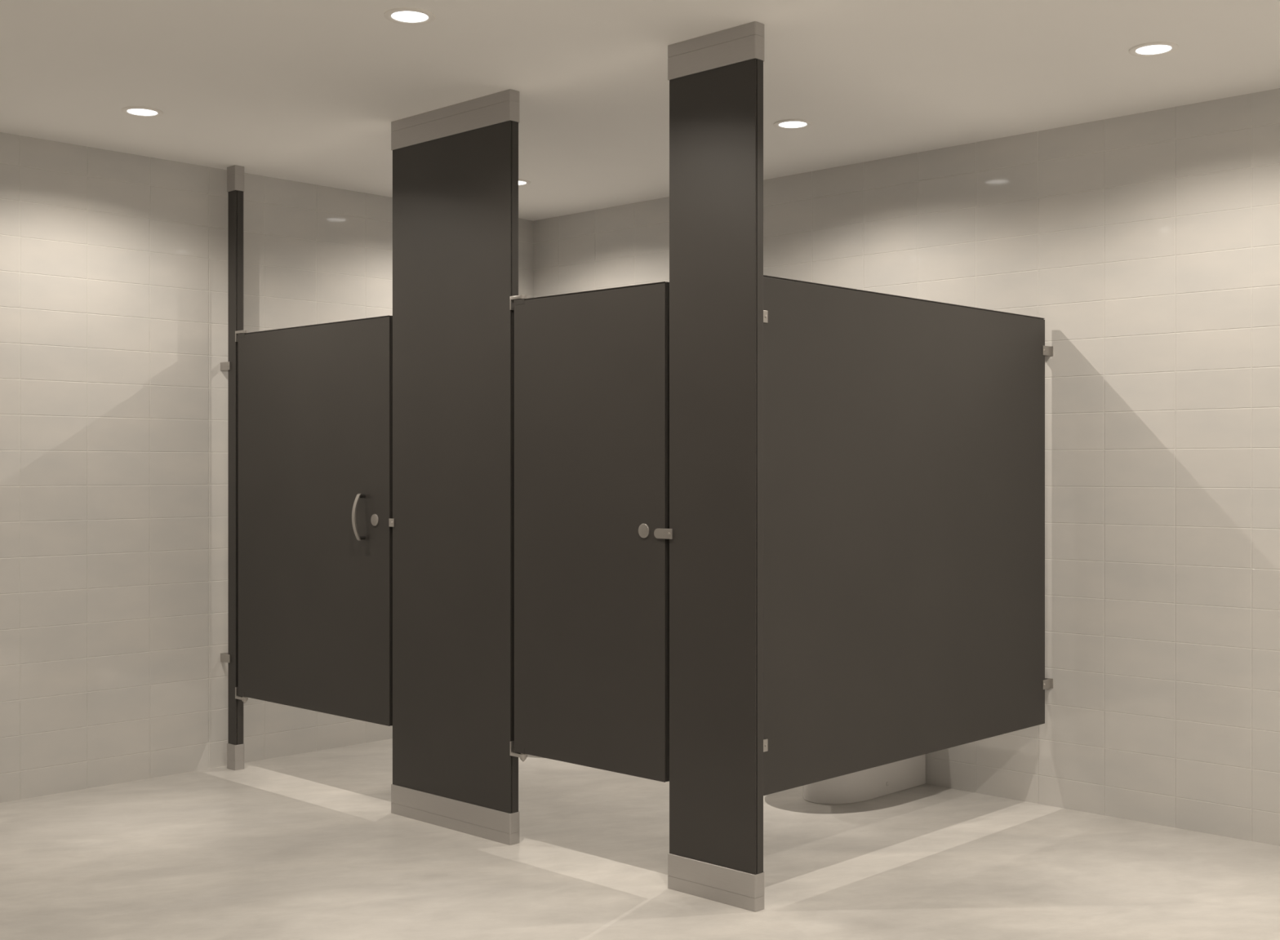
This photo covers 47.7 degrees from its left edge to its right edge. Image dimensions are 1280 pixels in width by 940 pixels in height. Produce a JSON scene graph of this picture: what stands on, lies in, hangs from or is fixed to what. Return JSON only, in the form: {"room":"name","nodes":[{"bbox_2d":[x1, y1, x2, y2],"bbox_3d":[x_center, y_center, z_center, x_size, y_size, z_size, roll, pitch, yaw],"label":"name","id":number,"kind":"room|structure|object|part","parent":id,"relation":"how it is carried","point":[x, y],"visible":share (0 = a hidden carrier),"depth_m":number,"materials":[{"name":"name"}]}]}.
{"room":"public restroom","nodes":[
{"label":"public restroom","id":0,"kind":"room"},
{"bbox_2d":[0,132,533,803],"bbox_3d":[-2.674,-0.009,4.970,0.100,2.438,6.100,0,0,44],"label":"wall","id":1,"kind":"structure","parent":0,"point":[113,265],"depth_m":5.61,"materials":[{"name":"tile"}]},
{"bbox_2d":[0,0,1279,221],"bbox_3d":[-0.257,-1.278,2.650,6.800,0.100,6.300,0,0,44],"label":"ceiling","id":2,"kind":"structure","parent":0,"point":[308,91],"depth_m":4.49,"materials":[{"name":"paint"}]},
{"bbox_2d":[120,106,163,117],"bbox_3d":[-1.704,-1.226,4.956,0.137,0.005,0.137,0,0,44],"label":"recessed light","id":3,"kind":"object","parent":2,"relation":"in","point":[135,111],"visible":1,"depth_m":4.95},
{"bbox_2d":[127,109,157,115],"bbox_3d":[-1.704,-1.227,4.956,0.098,0.002,0.098,0,0,44],"label":"diffuser","id":4,"kind":"object","parent":3,"relation":"attached to","point":[130,112],"depth_m":4.96,"materials":[{"name":"white plastic"}]},
{"bbox_2d":[384,7,435,25],"bbox_3d":[-0.622,-1.226,3.913,0.137,0.005,0.137,0,0,44],"label":"recessed light","id":5,"kind":"object","parent":2,"relation":"in","point":[403,15],"visible":1,"depth_m":3.91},
{"bbox_2d":[391,11,427,22],"bbox_3d":[-0.622,-1.227,3.913,0.098,0.002,0.098,0,0,44],"label":"diffuser","id":6,"kind":"object","parent":5,"relation":"attached to","point":[397,16],"depth_m":3.91,"materials":[{"name":"white plastic"}]},
{"bbox_2d":[518,178,530,186],"bbox_3d":[-0.535,-1.226,6.174,0.137,0.005,0.137,0,0,44],"label":"recessed light","id":7,"kind":"object","parent":2,"relation":"in","point":[521,182],"visible":0.41,"depth_m":6.17,"materials":[{"name":"white plastic"}]},
{"bbox_2d":[518,181,525,185],"bbox_3d":[-0.535,-1.227,6.174,0.098,0.002,0.098,0,0,44],"label":"diffuser","id":8,"kind":"object","parent":7,"relation":"attached to","point":[520,183],"depth_m":6.18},
{"bbox_2d":[773,119,812,129],"bbox_3d":[0.542,-1.226,5.134,0.137,0.005,0.137,0,0,44],"label":"recessed light","id":9,"kind":"object","parent":2,"relation":"in","point":[788,124],"visible":1,"depth_m":5.13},
{"bbox_2d":[778,121,806,128],"bbox_3d":[0.542,-1.227,5.134,0.098,0.002,0.098,0,0,44],"label":"diffuser","id":10,"kind":"object","parent":9,"relation":"attached to","point":[781,124],"depth_m":5.14,"materials":[{"name":"white plastic"}]},
{"bbox_2d":[1128,41,1178,57],"bbox_3d":[1.497,-1.226,4.219,0.137,0.005,0.137,0,0,44],"label":"recessed light","id":11,"kind":"object","parent":2,"relation":"in","point":[1157,48],"visible":1,"depth_m":4.22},
{"bbox_2d":[1136,44,1171,54],"bbox_3d":[1.497,-1.227,4.219,0.098,0.002,0.098,0,0,44],"label":"diffuser","id":12,"kind":"object","parent":11,"relation":"attached to","point":[1140,49],"depth_m":4.22,"materials":[{"name":"white plastic"}]},
{"bbox_2d":[0,738,1279,939],"bbox_3d":[-0.257,1.260,2.650,6.800,0.100,6.300,0,0,44],"label":"floor","id":13,"kind":"structure","parent":0,"point":[311,846],"depth_m":4.37,"materials":[{"name":"concrete"}]},
{"bbox_2d":[220,164,244,770],"bbox_3d":[-1.654,-0.009,5.880,0.110,2.438,0.052,0,0,44],"label":"pilaster","id":14,"kind":"object","parent":13,"relation":"on","point":[235,174],"visible":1,"depth_m":5.85,"materials":[{"name":"black metal"}]},
{"bbox_3d":[-1.636,-0.009,5.866,0.058,2.398,0.040,0,0,44],"label":"panel","id":15,"kind":"part","parent":14,"relation":"part of","materials":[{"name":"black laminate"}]},
{"bbox_2d":[235,315,392,726],"bbox_3d":[-1.259,0.187,5.461,1.046,1.497,0.075,0,0,44],"label":"door","id":16,"kind":"structure","parent":14,"relation":"attached to","point":[315,402],"depth_m":5.43,"materials":[{"name":"black metal"}]},
{"bbox_3d":[-1.018,0.169,5.197,0.017,0.169,0.028,0,0,44],"label":"pull handle","id":17,"kind":"part","parent":16,"relation":"part of","materials":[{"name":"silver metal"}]},
{"bbox_3d":[-1.002,0.245,5.213,0.014,0.014,0.026,0,0,44],"label":"handle post","id":18,"kind":"part","parent":16,"relation":"part of","materials":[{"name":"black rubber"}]},
{"bbox_2d":[388,88,519,845],"bbox_3d":[-0.637,-0.009,4.905,0.648,2.438,0.051,0,0,44],"label":"pilaster","id":19,"kind":"object","parent":13,"relation":"on","point":[455,166],"visible":1,"depth_m":4.87,"materials":[{"name":"black metal"}]},
{"bbox_2d":[510,281,669,782],"bbox_3d":[-0.165,0.187,4.442,0.679,1.497,0.031,0,0,44],"label":"door","id":20,"kind":"structure","parent":19,"relation":"attached to","point":[592,367],"depth_m":4.40,"materials":[{"name":"black metal"}]},
{"bbox_2d":[653,21,764,911],"bbox_3d":[0.193,-0.009,4.107,0.380,2.438,0.053,0,0,44],"label":"pilaster","id":21,"kind":"object","parent":13,"relation":"on","point":[714,534],"visible":1,"depth_m":4.06,"materials":[{"name":"black metal"}]},
{"bbox_2d":[803,754,925,804],"bbox_3d":[0.768,0.825,5.401,0.408,0.770,0.708,0,0,44],"label":"toilet","id":22,"kind":"object","parent":13,"relation":"on","point":[877,782],"visible":0.16,"depth_m":5.31,"materials":[{"name":"white ceramic"}]},
{"bbox_2d":[533,88,1279,846],"bbox_3d":[1.889,-0.009,4.887,6.800,2.438,0.100,0,0,44],"label":"wall","id":23,"kind":"structure","parent":0,"point":[1146,245],"depth_m":5.01,"materials":[{"name":"tile"}]},
{"bbox_2d":[763,275,1053,795],"bbox_3d":[0.890,0.182,4.623,0.054,1.452,1.665,0,0,44],"label":"panel","id":24,"kind":"object","parent":23,"relation":"attached to","point":[904,437],"visible":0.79,"depth_m":4.50,"materials":[{"name":"black metal"}]}
]}

